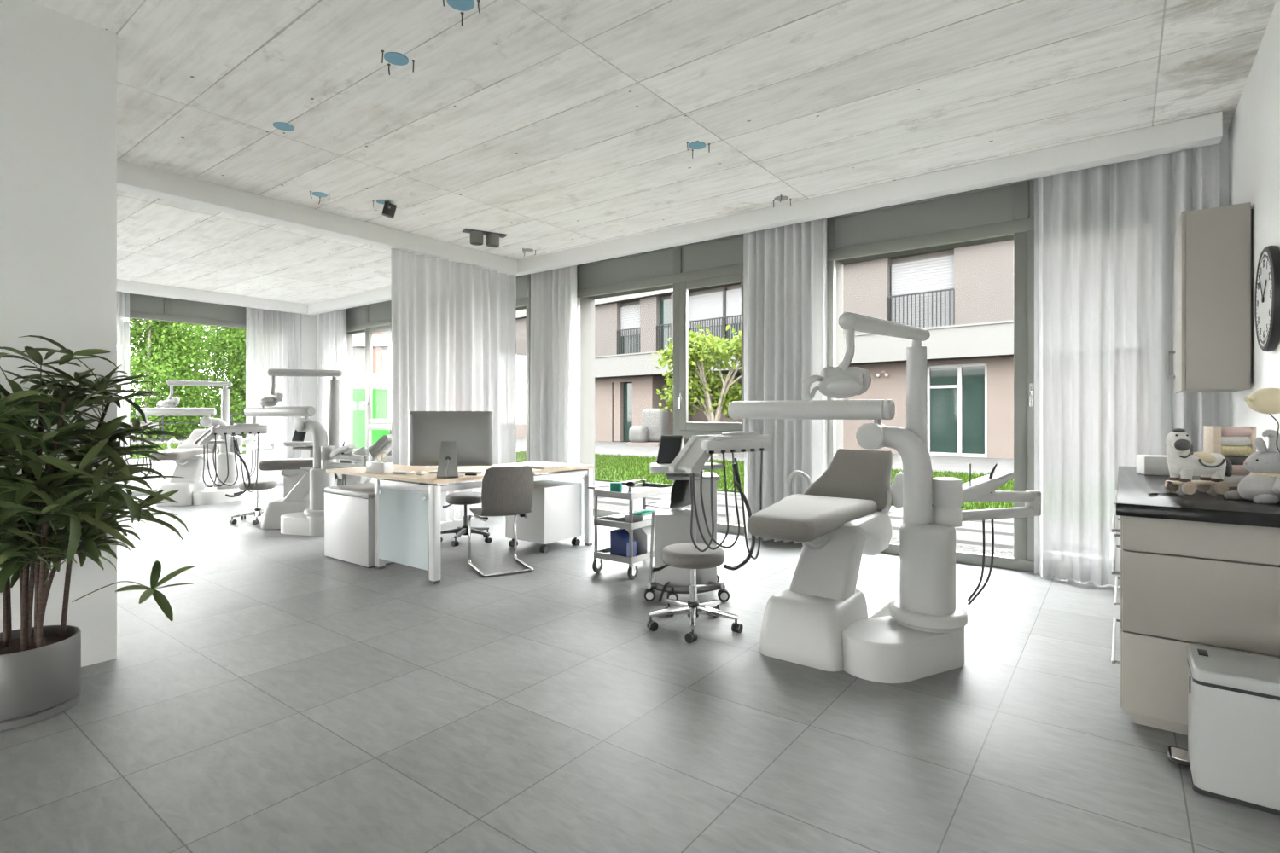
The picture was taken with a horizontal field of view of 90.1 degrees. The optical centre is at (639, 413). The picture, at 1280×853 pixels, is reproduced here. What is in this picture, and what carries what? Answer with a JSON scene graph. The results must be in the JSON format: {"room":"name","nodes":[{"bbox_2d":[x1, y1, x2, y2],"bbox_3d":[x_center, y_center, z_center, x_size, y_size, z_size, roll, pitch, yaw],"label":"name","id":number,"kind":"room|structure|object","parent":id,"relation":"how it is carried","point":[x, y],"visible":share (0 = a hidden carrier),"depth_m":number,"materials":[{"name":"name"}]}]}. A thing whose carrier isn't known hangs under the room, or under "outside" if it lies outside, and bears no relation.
{"room":"dental clinic","nodes":[
{"label":"dental clinic","id":0,"kind":"room"},
{"bbox_2d":[0,0,116,667],"bbox_3d":[-3.695,-0.333,1.894,0.200,3.105,3.367,0,0,37],"label":"wall","id":1,"kind":"structure","parent":0,"point":[58,71],"depth_m":3.01,"materials":[{"name":"grey paint"}]},
{"bbox_2d":[129,317,245,329],"bbox_3d":[-8.458,-0.182,8.396,0.380,3.405,8.400,0,0,37],"label":"wall","id":2,"kind":"structure","parent":0,"point":[130,317],"depth_m":10.29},
{"bbox_2d":[129,293,279,496],"bbox_3d":[-7.098,-0.320,9.831,0.060,3.080,3.170,0,0,37],"label":"window","id":3,"kind":"structure","parent":2,"relation":"in","point":[142,306],"depth_m":9.88,"materials":[{"name":"grey metal"}]},
{"bbox_2d":[301,314,316,458],"bbox_3d":[-5.984,-0.333,11.302,0.055,3.105,0.500,0,0,37],"label":"wall pier","id":4,"kind":"object","parent":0,"point":[308,322],"visible":0.14,"depth_m":11.37,"materials":[{"name":"white paint"}]},
{"bbox_2d":[245,307,301,484],"bbox_3d":[-6.190,-0.311,10.837,0.115,3.038,0.890,0,0,37],"label":"sheer curtain","id":5,"kind":"object","parent":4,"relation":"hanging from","point":[273,338],"visible":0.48,"depth_m":10.79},
{"bbox_2d":[316,314,319,421],"bbox_3d":[-5.635,-0.328,11.420,0.440,3.095,0.110,0,0,37],"label":"wall","id":6,"kind":"structure","parent":0,"point":[317,315],"depth_m":11.46,"materials":[{"name":"grey paint"}]},
{"bbox_2d":[318,308,347,447],"bbox_3d":[-5.311,-0.311,11.018,0.920,3.038,0.104,0,0,37],"label":"sheer curtain","id":7,"kind":"object","parent":6,"relation":"hanging from","point":[332,346],"visible":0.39,"depth_m":10.97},
{"bbox_2d":[346,234,1013,507],"bbox_3d":[-0.869,-0.182,8.098,12.650,3.405,0.345,0,0,37],"label":"wall window","id":8,"kind":"structure","parent":6,"relation":"in","point":[587,304],"depth_m":7.92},
{"bbox_2d":[346,300,391,480],"bbox_3d":[-4.505,-0.320,10.543,2.440,3.080,0.149,0,0,37],"label":"window","id":9,"kind":"structure","parent":8,"relation":"attached to","point":[376,317],"depth_m":10.50,"materials":[{"name":"silver metal"}]},
{"bbox_2d":[515,273,530,461],"bbox_3d":[-2.272,-0.320,8.911,2.170,3.080,0.060,0,0,37],"label":"window","id":10,"kind":"structure","parent":8,"relation":"attached to","point":[522,282],"depth_m":8.25,"materials":[{"name":"grey metal"}]},
{"bbox_2d":[576,233,744,535],"bbox_3d":[0.150,-0.320,7.025,2.430,3.080,0.149,0,0,37],"label":"window","id":11,"kind":"structure","parent":8,"relation":"attached to","point":[719,261],"depth_m":6.82,"materials":[{"name":"silver metal"}]},
{"bbox_2d":[826,178,1034,572],"bbox_3d":[2.682,-0.320,5.112,2.445,3.080,0.149,0,0,37],"label":"window","id":12,"kind":"structure","parent":8,"relation":"attached to","point":[1008,209],"depth_m":5.11,"materials":[{"name":"silver metal"}]},
{"bbox_2d":[0,483,1279,852],"bbox_3d":[-3.378,1.320,4.545,12.370,0.200,8.380,0,0,37],"label":"floor","id":13,"kind":"structure","parent":0,"point":[294,698],"depth_m":2.48,"materials":[{"name":"tile"}]},
{"bbox_2d":[0,335,195,731],"bbox_3d":[-2.419,0.456,2.601,1.011,1.527,0.989,0,0,27],"label":"potted palm","id":14,"kind":"object","parent":13,"relation":"on","point":[40,666],"visible":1,"depth_m":2.58,"materials":[{"name":"green"}]},
{"bbox_2d":[0,625,81,721],"bbox_3d":[-2.538,1.055,2.613,0.380,0.254,0.380,0,0,37],"label":"pot","id":15,"kind":"object","parent":14,"relation":"attached to","point":[38,678],"depth_m":2.55,"materials":[{"name":"grey"}]},
{"bbox_2d":[116,379,275,506],"bbox_3d":[-6.176,0.382,8.902,1.343,1.677,1.500,0,0,4],"label":"dental chair","id":16,"kind":"object","parent":13,"relation":"on","point":[188,456],"visible":0.79,"depth_m":8.80,"materials":[{"name":"grey plastic"}]},
{"bbox_2d":[116,415,158,436],"bbox_3d":[-6.734,0.170,8.504,0.195,0.300,0.625,0,0,2],"label":"tray","id":17,"kind":"object","parent":16,"relation":"on","point":[142,423],"depth_m":8.60,"materials":[{"name":"grey plastic"}]},
{"bbox_2d":[150,448,211,460],"bbox_3d":[-6.384,0.561,8.816,0.535,0.116,1.075,0,0,-13],"label":"seat cushion","id":18,"kind":"object","parent":16,"relation":"on","point":[172,454],"depth_m":8.55,"materials":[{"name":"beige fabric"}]},
{"bbox_2d":[156,379,232,425],"bbox_3d":[-6.188,0.051,8.885,0.491,1.017,0.779,0,0,37],"label":"lamp","id":19,"kind":"object","parent":16,"relation":"on","point":[167,410],"depth_m":8.84,"materials":[{"name":"grey plastic"}]},
{"bbox_2d":[229,480,275,524],"bbox_3d":[-4.303,0.994,7.223,0.523,0.453,0.510,0,0,3],"label":"round stool","id":20,"kind":"object","parent":13,"relation":"on","point":[261,485],"visible":0.77,"depth_m":7.11,"materials":[{"name":"beige fabric"}]},
{"bbox_2d":[192,368,391,536],"bbox_3d":[-3.618,0.382,6.711,1.875,1.676,1.383,0,0,-7],"label":"dental chair","id":21,"kind":"object","parent":13,"relation":"on","point":[301,512],"visible":0.88,"depth_m":6.54,"materials":[{"name":"grey plastic"}]},
{"bbox_2d":[192,416,267,445],"bbox_3d":[-4.269,0.170,6.675,0.195,0.300,0.625,0,0,37],"label":"tray","id":22,"kind":"object","parent":21,"relation":"on","point":[241,428],"depth_m":6.59,"materials":[{"name":"grey plastic"}]},
{"bbox_2d":[258,368,342,462],"bbox_3d":[-3.523,0.051,6.590,0.777,1.017,0.550,0,0,37],"label":"lamp","id":23,"kind":"object","parent":21,"relation":"attached to","point":[319,433],"depth_m":6.53,"materials":[{"name":"grey plastic"}]},
{"bbox_2d":[258,458,351,471],"bbox_3d":[-3.575,0.561,7.112,1.075,0.116,0.535,0,0,-7],"label":"seat cushion","id":24,"kind":"object","parent":21,"relation":"on","point":[283,464],"depth_m":6.85,"materials":[{"name":"beige fabric"}]},
{"bbox_2d":[282,430,313,498],"bbox_3d":[-4.106,0.688,7.838,0.556,1.063,0.555,0,0,-15],"label":"cart","id":25,"kind":"object","parent":13,"relation":"on","point":[298,439],"visible":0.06,"depth_m":7.71,"materials":[{"name":"grey plastic"}]},
{"bbox_2d":[282,441,313,447],"bbox_3d":[-4.176,0.386,7.890,0.360,0.068,0.300,0,0,-15],"label":"keyboard tray","id":26,"kind":"object","parent":25,"relation":"on","point":[306,444],"depth_m":7.75,"materials":[{"name":"grey plastic"}]},
{"bbox_2d":[291,430,306,442],"bbox_3d":[-4.238,0.255,7.966,0.186,0.196,0.154,0,0,-15],"label":"monitor","id":27,"kind":"object","parent":25,"relation":"on","point":[298,436],"depth_m":7.94,"materials":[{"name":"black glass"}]},
{"bbox_2d":[324,482,395,568],"bbox_3d":[-2.244,0.924,5.424,0.690,0.592,0.530,0,0,37],"label":"pedestal","id":28,"kind":"object","parent":13,"relation":"on","point":[349,510],"visible":0.52,"depth_m":5.18,"materials":[{"name":"grey paint"}]},
{"bbox_2d":[364,477,374,483],"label":"chair","id":29,"kind":"object","parent":13,"relation":"on","point":[368,480],"depth_m":8.74,"materials":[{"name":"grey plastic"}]},
{"bbox_2d":[382,450,391,462],"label":"chair","id":30,"kind":"object","parent":13,"relation":"on","point":[389,456],"depth_m":8.66,"materials":[{"name":"grey plastic"}]},
{"bbox_2d":[347,448,391,455],"bbox_3d":[-3.713,0.561,8.946,1.075,0.116,0.535,0,0,-7],"label":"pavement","id":31,"kind":"structure","parent":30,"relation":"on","point":[390,453],"depth_m":8.72,"materials":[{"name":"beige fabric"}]},
{"bbox_2d":[325,461,593,584],"bbox_3d":[-1.556,0.850,5.688,1.520,0.740,1.751,0,0,37],"label":"desk","id":32,"kind":"object","parent":13,"relation":"on","point":[401,501],"visible":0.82,"depth_m":4.85,"materials":[{"name":"brown wood"}]},
{"bbox_2d":[366,461,393,473],"bbox_3d":[-2.099,0.438,5.152,0.220,0.085,0.090,0,0,31],"label":"card holder","id":33,"kind":"object","parent":32,"relation":"on","point":[371,467],"visible":0.9,"depth_m":5.11,"materials":[{"name":"grey paint"}]},
{"bbox_2d":[376,452,387,462],"bbox_3d":[-2.073,0.355,5.140,0.121,0.086,0.006,0,0,25],"label":"glasses","id":34,"kind":"object","parent":33,"relation":"on","point":[378,452],"visible":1,"depth_m":5.14,"materials":[{"name":"gold metal"}]},
{"bbox_2d":[392,471,414,474],"bbox_3d":[-1.866,0.469,5.045,0.140,0.018,0.100,0,0,20],"label":"folded cloth","id":35,"kind":"object","parent":32,"relation":"on","point":[396,472],"visible":1,"depth_m":5.01,"materials":[{"name":"fabric"}]},
{"bbox_2d":[408,411,493,478],"bbox_3d":[-1.417,0.233,4.766,0.630,0.496,0.174,0,0,0],"label":"desktop computer","id":36,"kind":"object","parent":32,"relation":"on","point":[447,440],"visible":1,"depth_m":4.76,"materials":[{"name":"silver metal"}]},
{"bbox_2d":[429,471,485,473],"bbox_3d":[-1.466,0.473,5.143,0.420,0.012,0.130,0,0,0],"label":"keyboard","id":37,"kind":"object","parent":32,"relation":"on","point":[432,472],"visible":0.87,"depth_m":5.08,"materials":[{"name":"grey paint"}]},
{"bbox_2d":[530,465,566,469],"bbox_3d":[-0.820,0.474,5.633,0.210,0.011,0.290,0,0,34],"label":"magazine","id":38,"kind":"object","parent":32,"relation":"on","point":[565,466],"visible":0.5,"depth_m":5.51,"materials":[{"name":"paper"}]},
{"bbox_2d":[528,463,568,468],"bbox_3d":[-0.810,0.463,5.626,0.210,0.011,0.290,0,0,42],"label":"magazine","id":39,"kind":"object","parent":38,"relation":"on","point":[551,465],"visible":0.89,"depth_m":5.59,"materials":[{"name":"paper"}]},
{"bbox_2d":[440,492,492,546],"bbox_3d":[-1.647,0.994,6.107,0.523,0.453,0.510,0,0,37],"label":"round stool","id":40,"kind":"object","parent":13,"relation":"on","point":[457,498],"visible":0.91,"depth_m":6.00,"materials":[{"name":"leather"}]},
{"bbox_2d":[467,465,534,576],"bbox_3d":[-1.094,0.811,5.030,0.425,0.818,0.516,0,0,-29],"label":"chair","id":41,"kind":"object","parent":13,"relation":"on","point":[505,491],"visible":1,"depth_m":4.84,"materials":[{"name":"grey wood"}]},
{"bbox_2d":[505,479,581,553],"bbox_3d":[-0.884,0.932,5.870,0.508,0.575,0.480,0,0,37],"label":"pedestal","id":42,"kind":"object","parent":13,"relation":"on","point":[555,515],"visible":0.84,"depth_m":5.68,"materials":[{"name":"grey paint"}]},
{"bbox_2d":[587,479,679,579],"bbox_3d":[-0.026,0.890,5.055,0.430,0.660,0.734,0,0,37],"label":"trolley","id":43,"kind":"object","parent":13,"relation":"on","point":[643,490],"visible":0.6,"depth_m":4.83,"materials":[{"name":"silver metal"}]},
{"bbox_2d":[610,482,622,492],"bbox_3d":[-0.183,0.572,4.901,0.080,0.082,0.055,0,0,26],"label":"glove box","id":44,"kind":"object","parent":43,"relation":"on","point":[614,486],"visible":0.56,"depth_m":4.88,"materials":[{"name":"teal"}]},
{"bbox_2d":[607,512,628,522],"bbox_3d":[-0.108,0.817,5.032,0.120,0.030,0.300,0,0,43],"label":"dish","id":45,"kind":"object","parent":43,"relation":"on","point":[618,518],"visible":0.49,"depth_m":4.93,"materials":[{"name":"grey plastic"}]},
{"bbox_2d":[610,529,636,557],"bbox_3d":[-0.127,0.988,4.859,0.160,0.190,0.120,0,0,37],"label":"file box","id":46,"kind":"object","parent":43,"relation":"on","point":[619,538],"visible":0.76,"depth_m":4.83,"materials":[{"name":"blue plastic"}]},
{"bbox_2d":[593,508,654,529],"bbox_3d":[-0.014,0.829,5.024,0.360,0.047,0.650,0,0,37],"label":"shelf","id":47,"kind":"object","parent":43,"relation":"attached to","point":[602,521],"depth_m":4.78,"materials":[{"name":"silver metal"}]},
{"bbox_2d":[593,547,654,564],"bbox_3d":[-0.014,1.079,5.024,0.360,0.047,0.650,0,0,37],"label":"shelf","id":48,"kind":"object","parent":43,"relation":"attached to","point":[604,554],"depth_m":4.78,"materials":[{"name":"silver metal"}]},
{"bbox_2d":[622,481,635,493],"bbox_3d":[-0.087,0.567,4.886,0.111,0.092,0.060,0,0,20],"label":"tool","id":49,"kind":"object","parent":43,"relation":"on","point":[630,484],"visible":0.96,"depth_m":4.87,"materials":[{"name":"grey paint"}]},
{"bbox_2d":[593,482,673,500],"bbox_3d":[-0.014,0.609,5.024,0.360,0.047,0.650,0,0,37],"label":"shelf","id":50,"kind":"object","parent":43,"relation":"attached to","point":[641,490],"depth_m":4.90,"materials":[{"name":"silver metal"}]},
{"bbox_2d":[624,509,654,523],"bbox_3d":[0.019,0.796,4.936,0.160,0.074,0.260,0,0,31],"label":"carton","id":51,"kind":"object","parent":43,"relation":"on","point":[642,514],"visible":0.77,"depth_m":4.85,"materials":[{"name":"cardboard"}]},
{"bbox_2d":[626,525,654,553],"bbox_3d":[0.058,0.965,5.095,0.250,0.237,0.340,0,0,37],"label":"storage box","id":52,"kind":"object","parent":43,"relation":"on","point":[642,535],"visible":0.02,"depth_m":4.92,"materials":[{"name":"grey paint"}]},
{"bbox_2d":[644,480,691,582],"bbox_3d":[0.224,0.837,4.593,0.310,0.767,0.310,0,0,39],"label":"shell chair","id":53,"kind":"object","parent":13,"relation":"on","point":[680,495],"visible":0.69,"depth_m":4.51,"materials":[{"name":"grey"}]},
{"bbox_2d":[643,435,729,602],"bbox_3d":[0.303,0.688,4.322,0.556,1.063,0.555,0,0,0],"label":"cart","id":54,"kind":"object","parent":13,"relation":"on","point":[671,526],"visible":0.82,"depth_m":4.18,"materials":[{"name":"grey plastic"}]},
{"bbox_2d":[656,435,682,464],"bbox_3d":[0.208,0.255,4.481,0.186,0.196,0.154,0,0,0],"label":"monitor","id":55,"kind":"object","parent":54,"relation":"on","point":[670,446],"depth_m":4.47,"materials":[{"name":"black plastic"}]},
{"bbox_2d":[649,462,703,475],"bbox_3d":[0.248,0.386,4.391,0.360,0.068,0.300,0,0,0],"label":"keyboard tray","id":56,"kind":"object","parent":54,"relation":"on","point":[656,468],"depth_m":4.25,"materials":[{"name":"grey plastic"}]},
{"bbox_2d":[646,542,743,643],"bbox_3d":[0.318,0.994,3.658,0.523,0.453,0.510,0,0,37],"label":"round stool","id":57,"kind":"object","parent":13,"relation":"on","point":[684,555],"visible":0.98,"depth_m":3.58,"materials":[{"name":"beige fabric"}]},
{"bbox_2d":[669,312,1041,683],"bbox_3d":[1.128,0.382,3.472,1.500,1.677,1.343,0,0,-36],"label":"dental chair","id":58,"kind":"object","parent":13,"relation":"on","point":[821,621],"visible":1,"depth_m":3.22,"materials":[{"name":"grey plastic"}]},
{"bbox_2d":[669,418,769,473],"bbox_3d":[0.464,0.170,3.643,0.625,0.300,0.195,0,0,-38],"label":"tray","id":59,"kind":"object","parent":58,"relation":"on","point":[692,458],"depth_m":3.54,"materials":[{"name":"grey plastic"}]},
{"bbox_2d":[747,494,877,542],"bbox_3d":[0.928,0.561,3.576,0.535,0.116,1.075,0,0,37],"label":"seat cushion","id":60,"kind":"object","parent":58,"relation":"on","point":[803,518],"depth_m":3.29,"materials":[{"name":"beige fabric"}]},
{"bbox_2d":[802,312,930,448],"bbox_3d":[1.125,0.051,3.111,0.361,1.017,0.834,0,0,37],"label":"lamp","id":61,"kind":"object","parent":58,"relation":"attached to","point":[841,381],"depth_m":3.25,"materials":[{"name":"grey plastic"}]},
{"bbox_2d":[1111,489,1279,735],"bbox_3d":[2.715,0.809,3.165,0.593,0.822,2.056,0,0,37],"label":"base cabinet","id":62,"kind":"object","parent":13,"relation":"on","point":[1184,584],"visible":0.77,"depth_m":2.40,"materials":[{"name":"grey laminate"}]},
{"bbox_2d":[1116,465,1279,528],"bbox_3d":[2.726,0.372,3.163,0.580,0.048,2.165,0,0,37],"label":"countertop","id":63,"kind":"structure","parent":62,"relation":"on","point":[1133,488],"depth_m":2.45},
{"bbox_2d":[1136,454,1169,475],"bbox_3d":[2.961,0.295,3.628,0.200,0.105,0.140,0,0,23],"label":"storage box","id":64,"kind":"object","parent":63,"relation":"on","point":[1146,464],"visible":0.56,"depth_m":3.59,"materials":[{"name":"grey paint"}]},
{"bbox_2d":[1147,428,1233,495],"bbox_3d":[2.347,0.206,2.748,0.436,0.282,0.132,0,0,-3],"label":"horse","id":65,"kind":"object","parent":63,"relation":"on","point":[1184,463],"visible":0.99,"depth_m":2.73},
{"bbox_2d":[1203,426,1256,487],"bbox_3d":[2.792,0.205,3.024,0.195,0.285,0.066,0,0,2],"label":"towels","id":66,"kind":"object","parent":63,"relation":"on","point":[1236,444],"visible":0.55,"depth_m":3.00,"materials":[{"name":"multicoloured fabric"}]},
{"bbox_2d":[1223,388,1279,503],"bbox_3d":[2.477,0.130,2.526,0.192,0.458,0.179,0,0,0],"label":"rabbit","id":67,"kind":"object","parent":63,"relation":"on","point":[1262,485],"visible":0.98,"depth_m":2.50},
{"bbox_2d":[1166,645,1279,816],"bbox_3d":[1.994,1.019,2.065,0.449,0.402,0.277,0,0,37],"label":"pedal bin","id":68,"kind":"object","parent":13,"relation":"on","point":[1232,755],"visible":1,"depth_m":2.01,"materials":[{"name":"white metal"}]},
{"bbox_2d":[27,0,1276,304],"bbox_3d":[-3.450,-2.035,4.681,12.850,0.300,8.910,0,0,37],"label":"ceiling","id":69,"kind":"structure","parent":0,"point":[550,126],"depth_m":3.88,"materials":[{"name":"concrete"}]},
{"bbox_2d":[116,279,308,314],"bbox_3d":[-8.207,-1.804,7.934,0.138,0.158,7.965,0,0,37],"label":"trim","id":70,"kind":"structure","parent":69,"relation":"attached to","point":[123,286],"depth_m":9.86,"materials":[{"name":"white paint"}]},
{"bbox_2d":[116,291,130,493],"bbox_3d":[-7.653,-0.311,8.897,0.132,3.038,0.870,0,0,37],"label":"sheer curtain","id":71,"kind":"object","parent":70,"relation":"hanging from","point":[123,299],"visible":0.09,"depth_m":9.18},
{"bbox_2d":[273,122,294,131],"bbox_3d":[-2.341,-1.883,4.200,0.124,0.004,0.124,0,0,-4],"label":"socket","id":72,"kind":"object","parent":69,"relation":"attached to","point":[283,126],"visible":1,"depth_m":4.20,"materials":[{"name":"blue plastic"}]},
{"bbox_2d":[116,159,517,275],"bbox_3d":[-3.980,-1.796,4.740,0.175,0.173,7.965,0,0,37],"label":"ceiling beam","id":73,"kind":"structure","parent":69,"relation":"attached to","point":[133,177],"depth_m":5.72,"materials":[{"name":"white paint"}]},
{"bbox_2d":[390,248,516,523],"bbox_3d":[-2.065,-0.281,7.276,0.134,2.978,1.680,0,0,37],"label":"curtain","id":74,"kind":"object","parent":73,"relation":"hanging from","point":[453,323],"visible":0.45,"depth_m":7.20,"materials":[{"name":"fabric"}]},
{"bbox_2d":[309,191,330,203],"bbox_3d":[-2.744,-1.855,5.510,0.154,0.061,0.167,0,0,-4],"label":"socket","id":75,"kind":"object","parent":69,"relation":"attached to","point":[319,194],"visible":1,"depth_m":5.50,"materials":[{"name":"blue plastic"}]},
{"bbox_2d":[372,199,390,207],"bbox_3d":[-2.273,-1.854,5.713,0.161,0.061,0.158,0,0,20],"label":"socket","id":76,"kind":"object","parent":69,"relation":"attached to","point":[380,201],"visible":0.78,"depth_m":5.67,"materials":[{"name":"blue plastic"}]},
{"bbox_2d":[381,201,396,219],"bbox_3d":[-2.235,-1.817,5.699,0.122,0.144,0.072,0,0,-23],"label":"spotlight","id":77,"kind":"object","parent":69,"relation":"hanging from","point":[389,211],"visible":0.98,"depth_m":5.67,"materials":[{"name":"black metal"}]},
{"bbox_2d":[380,50,414,75],"bbox_3d":[-1.279,-1.854,3.399,0.154,0.061,0.146,0,0,-8],"label":"socket","id":78,"kind":"object","parent":69,"relation":"attached to","point":[394,58],"visible":1,"depth_m":3.40,"materials":[{"name":"blue plastic"}]},
{"bbox_2d":[442,0,480,26],"bbox_3d":[-0.832,-1.855,2.915,0.153,0.061,0.155,0,0,43],"label":"socket","id":79,"kind":"object","parent":69,"relation":"attached to","point":[462,5],"visible":1,"depth_m":2.94,"materials":[{"name":"blue plastic"}]},
{"bbox_2d":[462,228,506,247],"bbox_3d":[-1.622,-1.821,6.678,0.440,0.128,0.136,0,0,-30],"label":"spotlight","id":80,"kind":"object","parent":69,"relation":"attached to","point":[476,236],"visible":1,"depth_m":6.65,"materials":[{"name":"grey plastic"}]},
{"bbox_2d":[529,265,576,464],"bbox_3d":[-1.074,-0.311,7.801,0.740,3.038,0.157,0,0,37],"label":"pleated curtain","id":81,"kind":"object","parent":69,"relation":"hanging from","point":[553,340],"visible":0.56,"depth_m":7.76,"materials":[{"name":"fabric"}]},
{"bbox_2d":[686,141,709,158],"bbox_3d":[0.399,-1.854,4.511,0.170,0.062,0.154,0,0,-9],"label":"socket","id":82,"kind":"object","parent":69,"relation":"attached to","point":[695,145],"visible":1,"depth_m":4.49,"materials":[{"name":"blue plastic"}]},
{"bbox_2d":[773,194,791,207],"bbox_3d":[1.253,-1.854,5.614,0.154,0.061,0.167,0,0,-19],"label":"socket","id":83,"kind":"object","parent":69,"relation":"attached to","point":[781,198],"visible":1,"depth_m":5.60,"materials":[{"name":"grey plastic"}]},
{"bbox_2d":[824,129,1228,471],"bbox_3d":[0.200,-0.333,7.058,9.310,3.105,0.024,0,0,37],"label":"wall pier","id":84,"kind":"object","parent":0,"point":[1224,145],"visible":0.04,"depth_m":4.26,"materials":[{"name":"white paint"}]},
{"bbox_2d":[1228,0,1279,451],"bbox_3d":[1.578,-0.333,1.001,0.190,3.105,8.700,0,0,37],"label":"wall","id":85,"kind":"structure","parent":0,"point":[1254,127],"depth_m":3.28,"materials":[{"name":"white paint"}]},
{"bbox_2d":[304,111,1222,314],"bbox_3d":[-1.075,-1.804,7.621,11.895,0.158,0.135,0,0,37],"label":"curtain rail","id":86,"kind":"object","parent":85,"relation":"attached to","point":[1207,130],"depth_m":5.14,"materials":[{"name":"white paint"}]},
{"bbox_2d":[743,218,826,545],"bbox_3d":[1.349,-0.315,5.982,0.840,3.030,0.200,0,0,37],"label":"pleated curtain","id":87,"kind":"object","parent":86,"relation":"hanging from","point":[784,267],"visible":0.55,"depth_m":5.98,"materials":[{"name":"fabric"}]},
{"bbox_2d":[1034,143,1219,587],"bbox_3d":[3.355,-0.311,4.466,1.030,3.038,0.152,0,0,37],"label":"sheer curtain","id":88,"kind":"object","parent":86,"relation":"hanging from","point":[1105,398],"visible":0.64,"depth_m":4.51,"materials":[{"name":"fabric"}]},
{"bbox_2d":[1167,202,1252,393],"bbox_3d":[3.329,-0.630,3.756,0.333,1.008,0.612,0,0,37],"label":"upper cabinet","id":89,"kind":"object","parent":85,"relation":"attached to","point":[1213,352],"visible":1,"depth_m":3.51,"materials":[{"name":"grey laminate"}]},
{"bbox_2d":[1254,245,1279,351],"bbox_3d":[2.919,-0.530,2.971,0.041,0.488,0.488,0,0,37],"label":"wall clock","id":90,"kind":"object","parent":85,"relation":"attached to","point":[1267,283],"visible":1,"depth_m":2.90,"materials":[{"name":"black plastic"}]},
{"label":"outside","id":91,"kind":"structure","parent":0,"visible":0},
{"bbox_2d":[130,427,1013,557],"bbox_3d":[-11.924,1.383,21.542,95.000,0.275,100.000,0,0,37],"label":"paving","id":92,"kind":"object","parent":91,"point":[969,536],"visible":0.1,"depth_m":10.70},
{"bbox_2d":[129,318,226,441],"bbox_3d":[-23.070,-2.581,30.063,6.470,9.663,6.654,0,0,-24],"label":"leafy tree","id":93,"kind":"object","parent":92,"relation":"on","point":[165,356],"visible":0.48,"depth_m":29.78,"materials":[{"name":"green plant"}]},
{"bbox_2d":[129,319,240,431],"bbox_3d":[-25.987,-3.000,36.674,6.805,9.623,7.589,0,0,-16],"label":"leafy tree","id":94,"kind":"object","parent":92,"relation":"on","point":[195,369],"visible":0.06,"depth_m":36.02,"materials":[{"name":"green plant"}]},
{"bbox_2d":[130,441,245,459],"bbox_3d":[-16.471,1.190,21.335,9.053,0.109,14.249,0,0,37],"label":"grass","id":95,"kind":"structure","parent":92,"relation":"on","point":[164,445],"depth_m":22.49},
{"bbox_2d":[186,325,245,437],"bbox_3d":[-20.379,-2.131,33.699,5.844,8.615,6.640,0,0,-24],"label":"leafy tree","id":96,"kind":"object","parent":92,"relation":"on","point":[231,363],"visible":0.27,"depth_m":32.13,"materials":[{"name":"green plant"}]},
{"bbox_2d":[130,413,390,442],"bbox_3d":[-19.858,0.635,28.791,0.060,1.230,19.000,0,0,37],"label":"railing","id":97,"kind":"object","parent":92,"relation":"on","point":[162,417],"visible":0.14,"depth_m":28.09,"materials":[{"name":"metal"}]},
{"bbox_2d":[352,380,389,448],"bbox_3d":[-9.006,0.075,21.087,1.100,2.250,1.110,0,0,7],"label":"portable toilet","id":98,"kind":"object","parent":92,"relation":"on","point":[381,391],"visible":0.41,"depth_m":20.56,"materials":[{"name":"green plastic"}]},
{"bbox_2d":[352,331,391,410],"bbox_3d":[-20.765,-5.265,52.623,22.000,13.030,6.300,0,0,7],"label":"house","id":99,"kind":"structure","parent":92,"relation":"on","point":[381,340],"depth_m":49.62,"materials":[{"name":"grey"}]},
{"bbox_2d":[627,408,668,446],"bbox_3d":[0.361,0.535,24.711,1.300,1.430,1.200,0,0,26],"label":"pallet","id":100,"kind":"object","parent":92,"relation":"on","point":[654,422],"visible":0.91,"depth_m":24.40,"materials":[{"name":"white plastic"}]},
{"bbox_2d":[651,324,741,455],"bbox_3d":[2.191,-0.634,18.701,3.493,3.807,3.718,0,0,37],"label":"tree","id":101,"kind":"object","parent":92,"relation":"on","point":[701,352],"visible":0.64,"depth_m":18.49,"materials":[{"name":"green plant"}]},
{"bbox_2d":[515,239,1013,459],"bbox_3d":[5.471,-1.940,25.455,37.000,6.380,7.250,0,0,43],"label":"apartment building","id":102,"kind":"structure","parent":92,"relation":"on","point":[963,297],"depth_m":19.10,"materials":[{"name":"grey"}]},
{"bbox_2d":[620,304,639,336],"bbox_3d":[-0.357,-3.845,26.506,1.220,1.230,0.030,0,0,43],"label":"blind","id":103,"kind":"object","parent":102,"relation":"hanging from","point":[630,315],"depth_m":26.53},
{"bbox_2d":[688,288,741,328],"bbox_3d":[3.102,-3.845,23.302,3.450,1.230,0.030,0,0,43],"label":"blind","id":104,"kind":"object","parent":102,"relation":"hanging from","point":[724,303],"depth_m":23.56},
{"bbox_2d":[876,370,888,377],"bbox_3d":[7.475,-1.215,19.716,0.380,0.210,0.147,0,0,43],"label":"wall lamp","id":105,"kind":"object","parent":102,"relation":"attached to","point":[886,375],"visible":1,"depth_m":19.73,"materials":[{"name":"white glass"}]},
{"bbox_2d":[891,255,954,327],"bbox_3d":[8.196,-3.470,18.582,1.760,1.980,0.030,0,0,43],"label":"blind","id":106,"kind":"object","parent":102,"relation":"hanging from","point":[937,273],"depth_m":18.52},
{"bbox_2d":[516,451,1013,511],"bbox_3d":[1.974,1.190,12.981,17.548,0.109,5.352,0,0,37],"label":"grass","id":107,"kind":"structure","parent":92,"relation":"on","point":[609,468],"depth_m":12.59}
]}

